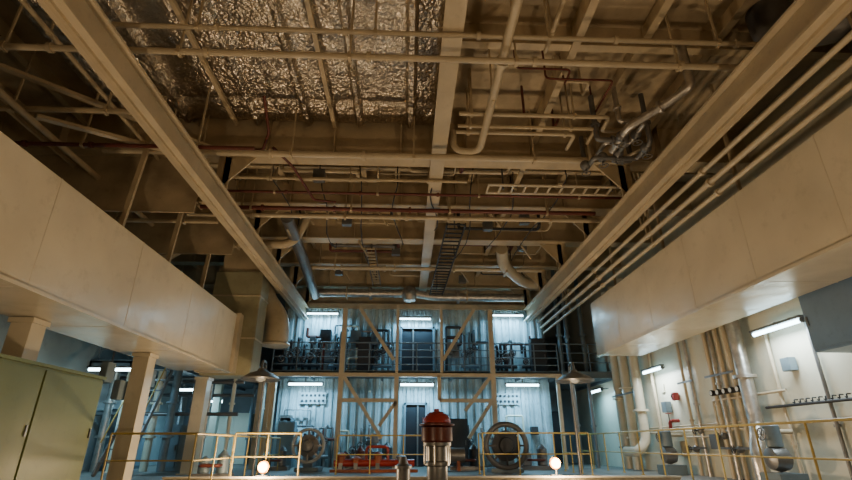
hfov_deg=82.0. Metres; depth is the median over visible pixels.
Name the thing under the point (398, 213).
ceiling stiffener
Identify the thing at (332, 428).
pipe
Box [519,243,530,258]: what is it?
knee brace
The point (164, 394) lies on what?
pipe
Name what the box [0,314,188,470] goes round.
wall
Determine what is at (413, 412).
door
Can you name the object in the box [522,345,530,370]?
station
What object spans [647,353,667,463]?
pipe
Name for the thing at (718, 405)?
pipe
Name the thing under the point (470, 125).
pipe
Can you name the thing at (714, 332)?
pipe
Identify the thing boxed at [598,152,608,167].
valve
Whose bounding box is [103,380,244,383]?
pipe
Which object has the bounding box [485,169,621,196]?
cable tray
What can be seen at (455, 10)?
girder
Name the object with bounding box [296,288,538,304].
wall
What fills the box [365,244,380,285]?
ladder
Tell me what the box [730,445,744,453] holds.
valve
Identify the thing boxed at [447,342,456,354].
control box
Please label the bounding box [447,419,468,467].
tall cabinet
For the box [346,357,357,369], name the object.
pipe
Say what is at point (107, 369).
box
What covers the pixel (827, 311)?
electrical box
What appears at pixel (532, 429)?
control box
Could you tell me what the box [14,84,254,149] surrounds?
pipe
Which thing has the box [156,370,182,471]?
pipe
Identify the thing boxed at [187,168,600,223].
pipe
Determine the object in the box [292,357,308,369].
pipe
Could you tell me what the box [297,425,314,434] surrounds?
pipe
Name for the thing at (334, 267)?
pipe
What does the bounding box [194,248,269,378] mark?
air duct
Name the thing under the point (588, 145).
pipe
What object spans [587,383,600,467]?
pipe
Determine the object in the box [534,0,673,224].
ceiling stiffener
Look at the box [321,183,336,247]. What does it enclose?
cable
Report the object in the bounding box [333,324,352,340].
pipe
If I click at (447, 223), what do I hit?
cable tray
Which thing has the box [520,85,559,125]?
pipe
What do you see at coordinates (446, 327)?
pipe
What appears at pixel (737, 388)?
pressure gauge
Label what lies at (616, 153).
valve
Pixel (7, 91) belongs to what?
ceiling stiffener
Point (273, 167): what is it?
cable
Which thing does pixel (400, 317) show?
lamp
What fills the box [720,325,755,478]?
pipe
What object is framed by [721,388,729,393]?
pressure gauge
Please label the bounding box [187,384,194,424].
pipe
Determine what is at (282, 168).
pipe
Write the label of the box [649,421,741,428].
pipe
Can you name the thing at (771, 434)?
pump
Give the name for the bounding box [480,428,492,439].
pipe
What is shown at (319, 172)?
junction box
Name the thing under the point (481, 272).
pipe
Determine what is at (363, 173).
ceiling stiffener
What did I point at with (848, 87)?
pipe
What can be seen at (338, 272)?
junction box
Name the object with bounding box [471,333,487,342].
pipe
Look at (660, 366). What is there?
lamp
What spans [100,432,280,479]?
railing
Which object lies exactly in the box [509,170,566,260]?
cable
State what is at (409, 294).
pipe
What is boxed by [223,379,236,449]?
pipe
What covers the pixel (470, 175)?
ceiling stiffener
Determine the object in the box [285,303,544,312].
trim
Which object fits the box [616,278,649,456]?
pipe
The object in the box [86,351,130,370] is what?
lamp
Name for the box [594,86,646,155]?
pipe
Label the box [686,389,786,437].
pipe
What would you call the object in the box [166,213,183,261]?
support strut
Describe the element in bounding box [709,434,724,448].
wall box
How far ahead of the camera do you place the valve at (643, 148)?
9.67 m
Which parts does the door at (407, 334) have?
post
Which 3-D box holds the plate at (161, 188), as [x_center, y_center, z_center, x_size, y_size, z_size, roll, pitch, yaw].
[-7.657,-1.689,10.863,5.350,2.300,0.040,1,-23,-2]
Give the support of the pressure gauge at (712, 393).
attached to the wall at (793, 340)
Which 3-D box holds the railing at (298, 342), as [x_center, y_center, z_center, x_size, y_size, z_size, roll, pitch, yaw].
[-0.337,4.316,18.087,10.600,1.075,0.106,1,-23,-2]
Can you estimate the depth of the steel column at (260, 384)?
16.87 m
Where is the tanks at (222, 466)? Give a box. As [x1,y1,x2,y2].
[191,450,233,475]
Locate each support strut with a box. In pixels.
[119,95,167,226]
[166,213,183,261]
[199,254,210,287]
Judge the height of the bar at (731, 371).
0.050 m
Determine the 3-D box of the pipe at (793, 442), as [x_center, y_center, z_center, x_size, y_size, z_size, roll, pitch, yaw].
[7.500,3.410,10.291,0.110,3.150,0.112,1,-23,-2]
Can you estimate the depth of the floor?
13.94 m
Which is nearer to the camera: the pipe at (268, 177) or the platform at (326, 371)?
the pipe at (268, 177)
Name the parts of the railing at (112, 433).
post, rail, post, rail, post, post, post, post, post, post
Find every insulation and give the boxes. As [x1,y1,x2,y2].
[12,0,229,122]
[176,0,330,126]
[310,0,444,128]
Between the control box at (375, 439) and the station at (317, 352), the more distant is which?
the station at (317, 352)
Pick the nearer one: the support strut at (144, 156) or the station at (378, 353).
the support strut at (144, 156)
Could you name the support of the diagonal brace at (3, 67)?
attached to the pipe
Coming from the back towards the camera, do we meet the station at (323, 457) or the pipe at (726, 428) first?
the station at (323, 457)
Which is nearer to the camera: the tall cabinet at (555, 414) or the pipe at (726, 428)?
the pipe at (726, 428)
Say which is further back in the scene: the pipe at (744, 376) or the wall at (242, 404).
the wall at (242, 404)
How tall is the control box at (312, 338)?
0.270 m
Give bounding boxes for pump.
[656,431,688,474]
[757,425,809,479]
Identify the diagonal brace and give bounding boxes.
[0,63,209,144]
[36,113,208,161]
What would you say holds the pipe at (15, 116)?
hanging from the ceiling
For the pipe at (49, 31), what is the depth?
8.20 m
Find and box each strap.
[168,0,238,125]
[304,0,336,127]
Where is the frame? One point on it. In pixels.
(492, 375)
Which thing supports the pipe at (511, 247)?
attached to the ceiling
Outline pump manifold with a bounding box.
[329,445,417,472]
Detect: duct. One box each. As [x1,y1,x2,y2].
[0,131,236,372]
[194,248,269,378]
[262,248,289,348]
[591,12,851,356]
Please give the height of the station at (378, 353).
1.848 m
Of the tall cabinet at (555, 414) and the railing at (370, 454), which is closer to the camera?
the railing at (370, 454)
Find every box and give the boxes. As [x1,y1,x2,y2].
[99,361,116,382]
[110,380,127,399]
[150,370,156,386]
[280,415,292,420]
[310,336,316,344]
[313,165,325,182]
[320,329,331,341]
[324,350,334,363]
[335,270,342,275]
[342,211,351,226]
[350,330,361,343]
[371,334,379,345]
[371,352,374,363]
[371,434,378,442]
[392,244,399,255]
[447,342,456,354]
[452,349,458,356]
[459,274,465,283]
[482,214,492,231]
[517,246,526,251]
[518,214,529,225]
[530,427,538,434]
[661,401,672,412]
[674,441,687,456]
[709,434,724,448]
[779,357,798,371]
[798,277,851,352]
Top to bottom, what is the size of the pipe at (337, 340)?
1.858 m
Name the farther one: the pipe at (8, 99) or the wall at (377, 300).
the wall at (377, 300)
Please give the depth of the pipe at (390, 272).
19.23 m
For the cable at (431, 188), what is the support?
hanging from the ceiling
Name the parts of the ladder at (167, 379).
handrail, handrail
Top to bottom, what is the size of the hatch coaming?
0.110 m
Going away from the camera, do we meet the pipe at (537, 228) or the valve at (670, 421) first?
the valve at (670, 421)
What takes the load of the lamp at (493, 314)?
attached to the wall at (535, 404)
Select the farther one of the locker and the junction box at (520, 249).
the junction box at (520, 249)
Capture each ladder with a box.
[91,367,173,476]
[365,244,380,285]
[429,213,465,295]
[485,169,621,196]
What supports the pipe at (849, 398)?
attached to the wall at (793, 340)
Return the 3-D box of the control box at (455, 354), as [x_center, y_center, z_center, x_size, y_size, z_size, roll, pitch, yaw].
[1.177,4.540,19.594,0.258,0.297,0.330,1,-23,-2]
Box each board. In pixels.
[299,392,326,403]
[496,393,519,404]
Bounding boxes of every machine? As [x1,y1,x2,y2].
[291,427,324,471]
[483,421,528,472]
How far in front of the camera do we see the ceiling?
10.06 m
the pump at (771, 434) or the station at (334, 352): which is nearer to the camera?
the pump at (771, 434)
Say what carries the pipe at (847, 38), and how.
hanging from the ceiling
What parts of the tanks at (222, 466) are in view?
motor, frame, motor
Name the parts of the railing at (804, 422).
post, post, post, post, post, post, rail, rail, post, post, post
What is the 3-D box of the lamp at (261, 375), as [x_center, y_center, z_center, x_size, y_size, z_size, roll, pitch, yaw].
[-4.393,4.546,12.661,1.040,2.884,1.040,1,-23,-2]
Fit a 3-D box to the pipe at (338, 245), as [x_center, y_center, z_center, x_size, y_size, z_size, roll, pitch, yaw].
[-2.130,-0.084,16.728,2.184,0.835,0.390,1,-23,-2]
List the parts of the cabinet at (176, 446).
door, door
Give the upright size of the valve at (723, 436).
0.181 m
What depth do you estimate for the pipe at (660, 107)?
8.59 m
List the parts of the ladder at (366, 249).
rail, rail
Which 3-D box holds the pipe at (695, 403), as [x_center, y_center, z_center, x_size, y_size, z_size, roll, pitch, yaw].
[7.346,3.906,13.548,0.158,4.750,0.160,1,-23,-2]
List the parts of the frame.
frame post, frame post, frame post, frame post, frame post, frame post, frame post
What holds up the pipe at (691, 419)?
attached to the wall at (793, 340)
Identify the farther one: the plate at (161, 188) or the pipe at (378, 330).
the pipe at (378, 330)
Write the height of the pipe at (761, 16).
1.230 m
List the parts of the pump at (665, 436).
motor, pump casing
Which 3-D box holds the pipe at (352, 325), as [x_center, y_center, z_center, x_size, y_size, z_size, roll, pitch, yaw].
[-2.988,4.378,19.431,0.569,1.999,0.080,1,-23,-2]
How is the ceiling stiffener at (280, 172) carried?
attached to the ceiling
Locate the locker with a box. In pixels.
[0,353,106,479]
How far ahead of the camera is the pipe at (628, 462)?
17.42 m
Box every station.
[276,337,301,369]
[298,338,321,369]
[310,425,328,467]
[329,329,348,369]
[349,425,371,458]
[373,329,391,369]
[461,330,478,370]
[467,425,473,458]
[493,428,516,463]
[495,340,516,370]
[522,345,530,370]
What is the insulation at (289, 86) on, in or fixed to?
attached to the ceiling
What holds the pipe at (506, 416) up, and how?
on the floor
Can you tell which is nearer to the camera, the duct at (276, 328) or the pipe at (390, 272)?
the duct at (276, 328)
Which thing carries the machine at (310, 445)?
on the floor
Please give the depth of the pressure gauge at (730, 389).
11.55 m
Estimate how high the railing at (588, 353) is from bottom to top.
1.073 m
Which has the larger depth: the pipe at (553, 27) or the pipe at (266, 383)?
the pipe at (266, 383)
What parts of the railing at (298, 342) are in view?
post, post, post, rail, rail, rail, post, rail, post, post, post, post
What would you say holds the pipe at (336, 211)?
attached to the ceiling
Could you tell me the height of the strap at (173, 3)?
0.080 m
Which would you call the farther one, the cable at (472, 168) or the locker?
the cable at (472, 168)
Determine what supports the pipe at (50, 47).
hanging from the ceiling
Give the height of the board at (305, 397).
0.420 m
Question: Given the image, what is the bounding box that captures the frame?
[259,305,567,468]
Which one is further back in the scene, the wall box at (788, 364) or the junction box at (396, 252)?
the junction box at (396, 252)
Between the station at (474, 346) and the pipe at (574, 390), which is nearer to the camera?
the pipe at (574, 390)
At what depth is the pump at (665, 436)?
13.40 m
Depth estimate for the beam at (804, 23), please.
8.30 m
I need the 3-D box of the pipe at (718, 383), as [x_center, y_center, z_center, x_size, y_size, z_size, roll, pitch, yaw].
[7.394,3.443,12.442,0.158,4.750,0.160,1,-23,-2]
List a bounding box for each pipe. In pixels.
[0,0,737,71]
[0,43,129,115]
[0,88,154,226]
[0,100,133,215]
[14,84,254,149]
[18,0,202,209]
[89,371,120,471]
[95,412,238,415]
[101,109,588,164]
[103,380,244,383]
[111,0,757,47]
[113,212,218,224]
[120,376,239,379]
[138,371,166,471]
[148,393,254,396]
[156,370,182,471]
[161,209,314,258]
[175,384,185,424]
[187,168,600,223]
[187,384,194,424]
[199,384,213,458]
[200,168,595,215]
[203,96,269,149]
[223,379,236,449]
[227,164,621,199]
[232,164,466,183]
[243,385,256,465]
[251,383,266,465]
[272,147,335,202]
[280,164,359,177]
[281,212,318,299]
[284,409,310,424]
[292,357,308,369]
[294,166,378,182]
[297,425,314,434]
[299,210,391,214]
[306,328,324,369]
[306,418,333,466]
[311,246,541,272]
[318,270,523,303]
[329,243,399,252]
[330,243,395,249]
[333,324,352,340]
[334,329,354,369]
[335,211,397,226]
[341,421,349,453]
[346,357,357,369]
[347,325,358,369]
[356,330,371,369]
[371,329,387,369]
[379,166,455,175]
[389,271,419,276]
[408,167,510,174]
[416,213,491,222]
[434,245,512,253]
[440,246,540,254]
[443,338,458,370]
[445,326,461,370]
[450,0,522,154]
[456,88,574,150]
[457,213,540,230]
[458,77,593,144]
[459,69,620,132]
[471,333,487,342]
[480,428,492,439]
[481,272,524,275]
[483,214,551,231]
[496,246,549,289]
[499,342,522,370]
[505,336,530,370]
[505,415,524,431]
[513,50,570,83]
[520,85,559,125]
[537,30,851,322]
[540,55,851,328]
[541,51,612,111]
[543,0,566,53]
[543,81,851,333]
[550,10,851,303]
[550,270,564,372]
[551,56,589,95]
[560,291,571,369]
[572,384,583,467]
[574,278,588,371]
[579,93,652,170]
[586,113,646,163]
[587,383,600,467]
[588,95,631,164]
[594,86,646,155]
[600,292,633,468]
[607,286,643,469]
[608,45,694,153]
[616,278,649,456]
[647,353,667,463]
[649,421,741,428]
[650,428,743,433]
[675,342,703,475]
[682,340,712,476]
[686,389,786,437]
[701,332,736,478]
[705,331,742,479]
[711,328,750,479]
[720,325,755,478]
[725,320,770,479]
[745,0,851,46]
[763,333,803,472]
[765,397,851,408]
[804,322,851,479]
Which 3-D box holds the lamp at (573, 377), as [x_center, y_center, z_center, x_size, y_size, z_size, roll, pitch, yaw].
[4.051,4.677,12.974,1.040,2.884,1.040,1,-23,-2]
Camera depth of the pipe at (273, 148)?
11.66 m
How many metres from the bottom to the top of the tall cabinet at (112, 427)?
1.850 m
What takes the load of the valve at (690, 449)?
attached to the pipe at (691, 419)
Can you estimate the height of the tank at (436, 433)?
1.365 m
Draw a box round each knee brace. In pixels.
[357,241,367,256]
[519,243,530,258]
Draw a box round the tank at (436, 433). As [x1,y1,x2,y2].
[419,409,453,479]
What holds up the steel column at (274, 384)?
on the floor
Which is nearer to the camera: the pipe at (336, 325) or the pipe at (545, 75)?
the pipe at (545, 75)
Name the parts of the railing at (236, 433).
post, rail, post, rail, post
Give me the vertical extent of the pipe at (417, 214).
0.568 m
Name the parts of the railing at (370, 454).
post, post, rail, rail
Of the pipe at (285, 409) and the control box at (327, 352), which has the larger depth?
the control box at (327, 352)
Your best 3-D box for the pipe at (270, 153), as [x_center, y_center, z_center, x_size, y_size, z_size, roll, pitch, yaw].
[-1.560,-2.355,10.681,10.400,1.412,0.221,1,-23,-2]
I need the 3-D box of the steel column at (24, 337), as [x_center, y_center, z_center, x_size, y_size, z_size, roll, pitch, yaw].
[-6.588,2.564,7.645,0.476,2.670,0.476,1,-23,-2]
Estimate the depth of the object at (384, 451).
17.15 m
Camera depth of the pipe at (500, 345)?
19.68 m
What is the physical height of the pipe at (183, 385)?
3.040 m
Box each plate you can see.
[32,155,197,212]
[105,206,233,254]
[660,384,664,392]
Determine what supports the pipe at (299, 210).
attached to the ceiling
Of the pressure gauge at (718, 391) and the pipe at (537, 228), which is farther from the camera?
the pipe at (537, 228)
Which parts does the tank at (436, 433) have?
tie rod, casing, tank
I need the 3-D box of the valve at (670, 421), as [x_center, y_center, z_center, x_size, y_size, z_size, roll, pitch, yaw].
[7.191,5.285,14.267,0.370,0.460,0.181,1,-23,-2]
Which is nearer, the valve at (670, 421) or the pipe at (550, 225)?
the valve at (670, 421)
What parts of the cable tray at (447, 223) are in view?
rail, rail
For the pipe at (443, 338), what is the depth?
19.61 m
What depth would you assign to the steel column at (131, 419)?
10.60 m
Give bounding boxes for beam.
[37,0,322,320]
[510,0,851,322]
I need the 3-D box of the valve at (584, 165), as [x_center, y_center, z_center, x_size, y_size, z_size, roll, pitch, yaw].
[3.364,-1.531,10.333,0.214,0.320,0.220,1,-23,-2]
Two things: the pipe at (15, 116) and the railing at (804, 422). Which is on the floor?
the railing at (804, 422)
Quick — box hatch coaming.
[162,475,681,479]
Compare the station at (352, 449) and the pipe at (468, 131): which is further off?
the station at (352, 449)
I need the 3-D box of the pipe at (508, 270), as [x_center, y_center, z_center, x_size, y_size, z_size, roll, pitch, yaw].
[3.635,0.763,17.890,4.360,1.600,1.334,20,-30,-40]
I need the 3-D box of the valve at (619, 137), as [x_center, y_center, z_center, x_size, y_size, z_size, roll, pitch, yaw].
[3.784,-1.956,9.445,0.214,0.320,0.220,1,-23,-2]
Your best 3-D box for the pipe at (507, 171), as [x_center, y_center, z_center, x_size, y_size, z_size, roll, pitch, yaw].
[0.842,-2.094,12.156,2.556,0.655,0.740,1,-23,-2]
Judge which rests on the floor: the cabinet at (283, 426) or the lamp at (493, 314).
the cabinet at (283, 426)
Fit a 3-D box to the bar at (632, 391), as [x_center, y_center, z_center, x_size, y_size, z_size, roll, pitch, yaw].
[6.868,5.405,17.131,0.040,0.050,1.800,1,-23,-2]
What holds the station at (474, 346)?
on the platform at (326, 371)
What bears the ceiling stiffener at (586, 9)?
attached to the ceiling
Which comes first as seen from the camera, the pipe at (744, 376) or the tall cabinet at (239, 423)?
the pipe at (744, 376)
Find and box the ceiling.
[0,0,816,296]
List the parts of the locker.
door, handle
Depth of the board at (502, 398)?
19.09 m
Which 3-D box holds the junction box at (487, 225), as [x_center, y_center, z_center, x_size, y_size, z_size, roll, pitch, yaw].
[1.860,-0.769,14.940,0.280,1.050,0.200,1,-23,-2]
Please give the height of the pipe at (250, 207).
1.368 m
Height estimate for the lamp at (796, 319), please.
0.170 m
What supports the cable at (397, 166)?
hanging from the ceiling
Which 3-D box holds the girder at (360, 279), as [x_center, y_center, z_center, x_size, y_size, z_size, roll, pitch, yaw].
[-1.778,1.492,20.345,17.980,1.050,0.340,1,-23,-2]
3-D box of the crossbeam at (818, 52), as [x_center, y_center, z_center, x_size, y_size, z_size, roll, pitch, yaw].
[4.152,-3.614,8.852,7.140,0.500,0.160,1,-23,-2]
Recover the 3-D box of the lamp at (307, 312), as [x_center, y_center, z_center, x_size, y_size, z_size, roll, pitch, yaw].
[-4.190,3.010,19.984,1.350,0.170,0.440,1,-23,-2]
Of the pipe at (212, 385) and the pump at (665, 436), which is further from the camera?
the pipe at (212, 385)
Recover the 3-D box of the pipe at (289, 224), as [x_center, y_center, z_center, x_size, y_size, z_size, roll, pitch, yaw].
[-4.086,0.302,16.568,0.360,1.769,6.326,2,-23,-4]
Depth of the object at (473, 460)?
15.77 m
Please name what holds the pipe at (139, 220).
hanging from the ceiling
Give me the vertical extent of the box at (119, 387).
0.400 m
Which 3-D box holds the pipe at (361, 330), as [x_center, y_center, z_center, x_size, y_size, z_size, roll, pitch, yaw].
[-2.347,4.481,19.416,0.773,1.798,0.080,1,-23,-2]
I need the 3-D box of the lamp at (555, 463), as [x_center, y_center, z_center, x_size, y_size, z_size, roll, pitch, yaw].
[2.916,5.092,11.020,0.260,0.390,0.290,1,-23,-2]
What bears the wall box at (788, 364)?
attached to the wall at (793, 340)
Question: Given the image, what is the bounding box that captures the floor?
[79,463,744,479]
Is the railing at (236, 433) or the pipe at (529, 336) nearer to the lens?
the railing at (236, 433)
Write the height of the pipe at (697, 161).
2.236 m
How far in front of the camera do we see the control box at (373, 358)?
19.23 m
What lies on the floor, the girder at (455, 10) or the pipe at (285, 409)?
the pipe at (285, 409)
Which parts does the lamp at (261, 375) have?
lamp shade, lamp glass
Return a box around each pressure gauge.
[709,390,716,395]
[715,389,722,394]
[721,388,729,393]
[728,387,735,392]
[735,385,740,391]
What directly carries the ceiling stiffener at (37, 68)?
attached to the ceiling
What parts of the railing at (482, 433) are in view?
post, post, post, rail, rail, post, post, post, post, post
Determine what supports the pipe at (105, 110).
hanging from the ceiling
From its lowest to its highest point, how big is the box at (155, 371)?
0.400 m
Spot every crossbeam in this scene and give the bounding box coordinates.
[209,163,714,177]
[461,23,851,59]
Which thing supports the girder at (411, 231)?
attached to the ceiling
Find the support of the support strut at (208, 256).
hanging from the ceiling
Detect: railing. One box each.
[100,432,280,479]
[229,432,301,475]
[271,341,558,371]
[334,435,425,473]
[478,432,594,475]
[560,343,609,371]
[580,417,851,479]
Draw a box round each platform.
[89,359,279,390]
[270,370,560,381]
[549,371,611,391]
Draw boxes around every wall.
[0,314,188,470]
[183,293,577,462]
[271,308,553,466]
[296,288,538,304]
[565,42,851,479]
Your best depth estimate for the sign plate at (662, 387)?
15.19 m
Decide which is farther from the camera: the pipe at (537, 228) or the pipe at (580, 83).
the pipe at (537, 228)
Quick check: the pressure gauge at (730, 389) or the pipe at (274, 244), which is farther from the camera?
the pipe at (274, 244)
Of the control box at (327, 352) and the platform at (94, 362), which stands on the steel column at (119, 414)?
the platform at (94, 362)
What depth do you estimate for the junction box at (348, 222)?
14.35 m
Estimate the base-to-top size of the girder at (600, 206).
1.000 m
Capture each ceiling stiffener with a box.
[0,18,90,126]
[0,83,199,268]
[278,169,326,270]
[361,171,379,270]
[395,171,401,248]
[452,174,474,247]
[475,0,599,276]
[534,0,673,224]
[573,0,753,224]
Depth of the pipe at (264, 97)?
10.15 m
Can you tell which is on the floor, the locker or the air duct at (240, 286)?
the locker
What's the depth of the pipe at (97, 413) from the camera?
15.44 m
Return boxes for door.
[399,327,434,370]
[403,403,426,466]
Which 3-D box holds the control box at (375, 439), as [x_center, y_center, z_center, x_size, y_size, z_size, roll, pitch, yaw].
[-1.898,7.399,18.264,0.292,0.335,0.330,1,-23,-2]
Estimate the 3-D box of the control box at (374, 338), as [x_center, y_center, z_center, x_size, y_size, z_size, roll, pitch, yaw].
[-2.034,4.026,19.669,0.370,0.425,0.330,1,-23,-2]
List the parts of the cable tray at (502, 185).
rail, rail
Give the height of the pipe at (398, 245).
0.775 m
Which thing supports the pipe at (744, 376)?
on the floor
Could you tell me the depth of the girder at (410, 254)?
18.11 m
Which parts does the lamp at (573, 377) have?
lamp shade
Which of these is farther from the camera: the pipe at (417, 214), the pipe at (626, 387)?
the pipe at (626, 387)
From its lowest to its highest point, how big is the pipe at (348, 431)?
1.578 m
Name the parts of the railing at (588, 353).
rail, rail, rail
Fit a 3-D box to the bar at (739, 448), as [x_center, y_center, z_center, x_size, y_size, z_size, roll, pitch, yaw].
[7.310,4.933,11.598,0.020,0.050,1.200,1,-23,-2]
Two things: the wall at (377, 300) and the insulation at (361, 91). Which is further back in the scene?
the wall at (377, 300)
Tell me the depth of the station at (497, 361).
19.21 m
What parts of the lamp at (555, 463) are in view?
lamp shade, bulb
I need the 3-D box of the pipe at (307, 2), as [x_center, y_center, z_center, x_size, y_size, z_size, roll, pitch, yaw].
[-1.962,-3.661,8.557,0.080,0.080,5.610,1,-23,-2]
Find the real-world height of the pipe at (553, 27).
0.850 m
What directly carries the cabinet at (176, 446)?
on the floor
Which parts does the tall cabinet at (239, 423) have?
door, door, door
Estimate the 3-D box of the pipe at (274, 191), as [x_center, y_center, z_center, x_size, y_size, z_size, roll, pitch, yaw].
[0.062,-1.668,12.525,10.200,1.256,0.110,1,-23,-2]
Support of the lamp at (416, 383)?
hanging from the platform at (326, 371)
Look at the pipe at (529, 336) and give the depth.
19.75 m
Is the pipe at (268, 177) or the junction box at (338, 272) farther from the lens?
the junction box at (338, 272)
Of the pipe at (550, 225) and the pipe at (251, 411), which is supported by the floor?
the pipe at (251, 411)
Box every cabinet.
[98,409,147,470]
[165,425,187,470]
[202,413,254,463]
[274,421,296,467]
[357,337,371,369]
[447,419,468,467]
[528,338,547,370]
[551,411,563,463]
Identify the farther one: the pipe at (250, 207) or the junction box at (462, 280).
the junction box at (462, 280)
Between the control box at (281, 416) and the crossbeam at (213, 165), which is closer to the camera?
the crossbeam at (213, 165)
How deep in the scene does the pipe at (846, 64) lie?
8.25 m
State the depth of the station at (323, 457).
17.75 m
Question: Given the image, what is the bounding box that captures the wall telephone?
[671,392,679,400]
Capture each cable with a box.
[272,167,299,224]
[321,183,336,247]
[359,166,376,277]
[391,166,403,244]
[430,188,437,230]
[454,168,473,258]
[484,169,513,249]
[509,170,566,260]
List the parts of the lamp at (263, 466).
bulb, lamp shade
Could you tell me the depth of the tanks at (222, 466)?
11.70 m
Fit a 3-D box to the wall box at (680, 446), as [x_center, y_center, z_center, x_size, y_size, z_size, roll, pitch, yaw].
[7.286,5.962,13.988,0.180,0.396,0.360,1,-23,-2]
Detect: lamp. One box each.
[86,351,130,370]
[180,376,194,390]
[240,360,280,475]
[255,461,268,476]
[287,377,323,385]
[306,311,339,314]
[399,316,431,319]
[399,378,434,385]
[492,313,523,316]
[504,379,539,386]
[549,457,562,475]
[556,362,594,475]
[591,387,608,392]
[641,364,664,374]
[749,315,804,337]
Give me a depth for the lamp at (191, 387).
18.28 m
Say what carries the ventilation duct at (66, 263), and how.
on the steel column at (131, 419)
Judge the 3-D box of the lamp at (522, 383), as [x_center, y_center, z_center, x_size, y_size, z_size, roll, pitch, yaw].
[3.676,5.410,18.726,1.350,0.370,0.140,1,-23,-2]
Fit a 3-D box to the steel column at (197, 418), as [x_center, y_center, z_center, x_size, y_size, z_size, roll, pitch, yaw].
[-6.555,5.266,14.001,0.476,2.590,0.476,1,-23,-2]
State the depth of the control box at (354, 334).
19.57 m
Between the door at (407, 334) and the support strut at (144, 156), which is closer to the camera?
the support strut at (144, 156)
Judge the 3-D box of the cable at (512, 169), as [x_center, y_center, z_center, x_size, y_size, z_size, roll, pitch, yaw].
[2.194,-0.876,14.516,0.254,1.140,4.140,1,-23,-4]
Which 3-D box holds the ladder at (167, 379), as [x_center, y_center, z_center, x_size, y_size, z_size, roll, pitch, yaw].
[-8.202,4.578,14.163,0.740,4.056,2.021,1,-23,-2]
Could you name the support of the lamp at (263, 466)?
on the hatch coaming
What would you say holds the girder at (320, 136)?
attached to the ceiling
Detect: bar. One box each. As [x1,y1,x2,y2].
[612,391,632,397]
[677,379,692,384]
[704,370,733,377]
[720,447,749,449]
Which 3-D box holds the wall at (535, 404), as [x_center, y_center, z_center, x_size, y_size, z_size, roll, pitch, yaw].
[-0.408,5.710,19.415,10.600,5.950,0.370,1,-23,-2]
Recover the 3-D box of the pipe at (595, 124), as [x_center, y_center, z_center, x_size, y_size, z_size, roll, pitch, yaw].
[3.906,-2.292,10.148,0.556,1.138,1.371,-18,-29,36]
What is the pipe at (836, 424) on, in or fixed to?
attached to the wall at (793, 340)
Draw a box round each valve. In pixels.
[580,160,590,175]
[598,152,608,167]
[613,151,624,163]
[616,131,628,147]
[630,129,642,145]
[640,142,652,159]
[665,413,679,427]
[688,445,699,452]
[692,429,703,433]
[715,432,728,439]
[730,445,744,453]
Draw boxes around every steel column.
[1,317,50,360]
[104,371,129,472]
[106,352,158,479]
[176,377,213,474]
[204,384,223,463]
[246,382,265,468]
[264,377,278,452]
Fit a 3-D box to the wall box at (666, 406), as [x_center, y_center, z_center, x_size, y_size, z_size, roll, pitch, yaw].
[7.270,5.049,14.802,0.180,0.308,0.280,1,-23,-2]
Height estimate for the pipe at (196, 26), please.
1.214 m
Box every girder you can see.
[0,111,750,173]
[159,243,621,270]
[174,265,597,291]
[197,172,692,215]
[242,210,651,247]
[419,0,467,290]
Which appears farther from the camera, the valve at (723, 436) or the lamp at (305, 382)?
the lamp at (305, 382)
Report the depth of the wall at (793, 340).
11.36 m
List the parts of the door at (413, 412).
post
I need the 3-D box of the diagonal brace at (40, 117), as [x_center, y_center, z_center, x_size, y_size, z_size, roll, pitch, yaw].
[-5.675,-1.903,9.444,0.120,0.459,2.908,-21,-30,40]
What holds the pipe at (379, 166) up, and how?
attached to the girder at (455, 10)
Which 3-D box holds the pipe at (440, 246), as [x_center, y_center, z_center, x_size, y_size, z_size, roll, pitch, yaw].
[2.228,0.008,17.091,3.410,0.724,0.899,1,-23,-2]
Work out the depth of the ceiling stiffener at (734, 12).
8.89 m
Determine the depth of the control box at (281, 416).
18.29 m
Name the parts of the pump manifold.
rail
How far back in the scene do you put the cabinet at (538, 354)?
19.14 m
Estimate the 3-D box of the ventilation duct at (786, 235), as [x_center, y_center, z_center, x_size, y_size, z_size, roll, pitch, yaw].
[6.134,-2.102,7.167,1.383,4.590,18.100,1,-23,-2]
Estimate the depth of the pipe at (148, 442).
15.35 m
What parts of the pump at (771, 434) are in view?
motor, pump casing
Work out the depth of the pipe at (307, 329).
19.44 m
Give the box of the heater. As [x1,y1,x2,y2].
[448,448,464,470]
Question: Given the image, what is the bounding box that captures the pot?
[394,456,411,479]
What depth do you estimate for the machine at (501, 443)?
14.40 m
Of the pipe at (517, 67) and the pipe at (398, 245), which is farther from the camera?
the pipe at (398, 245)

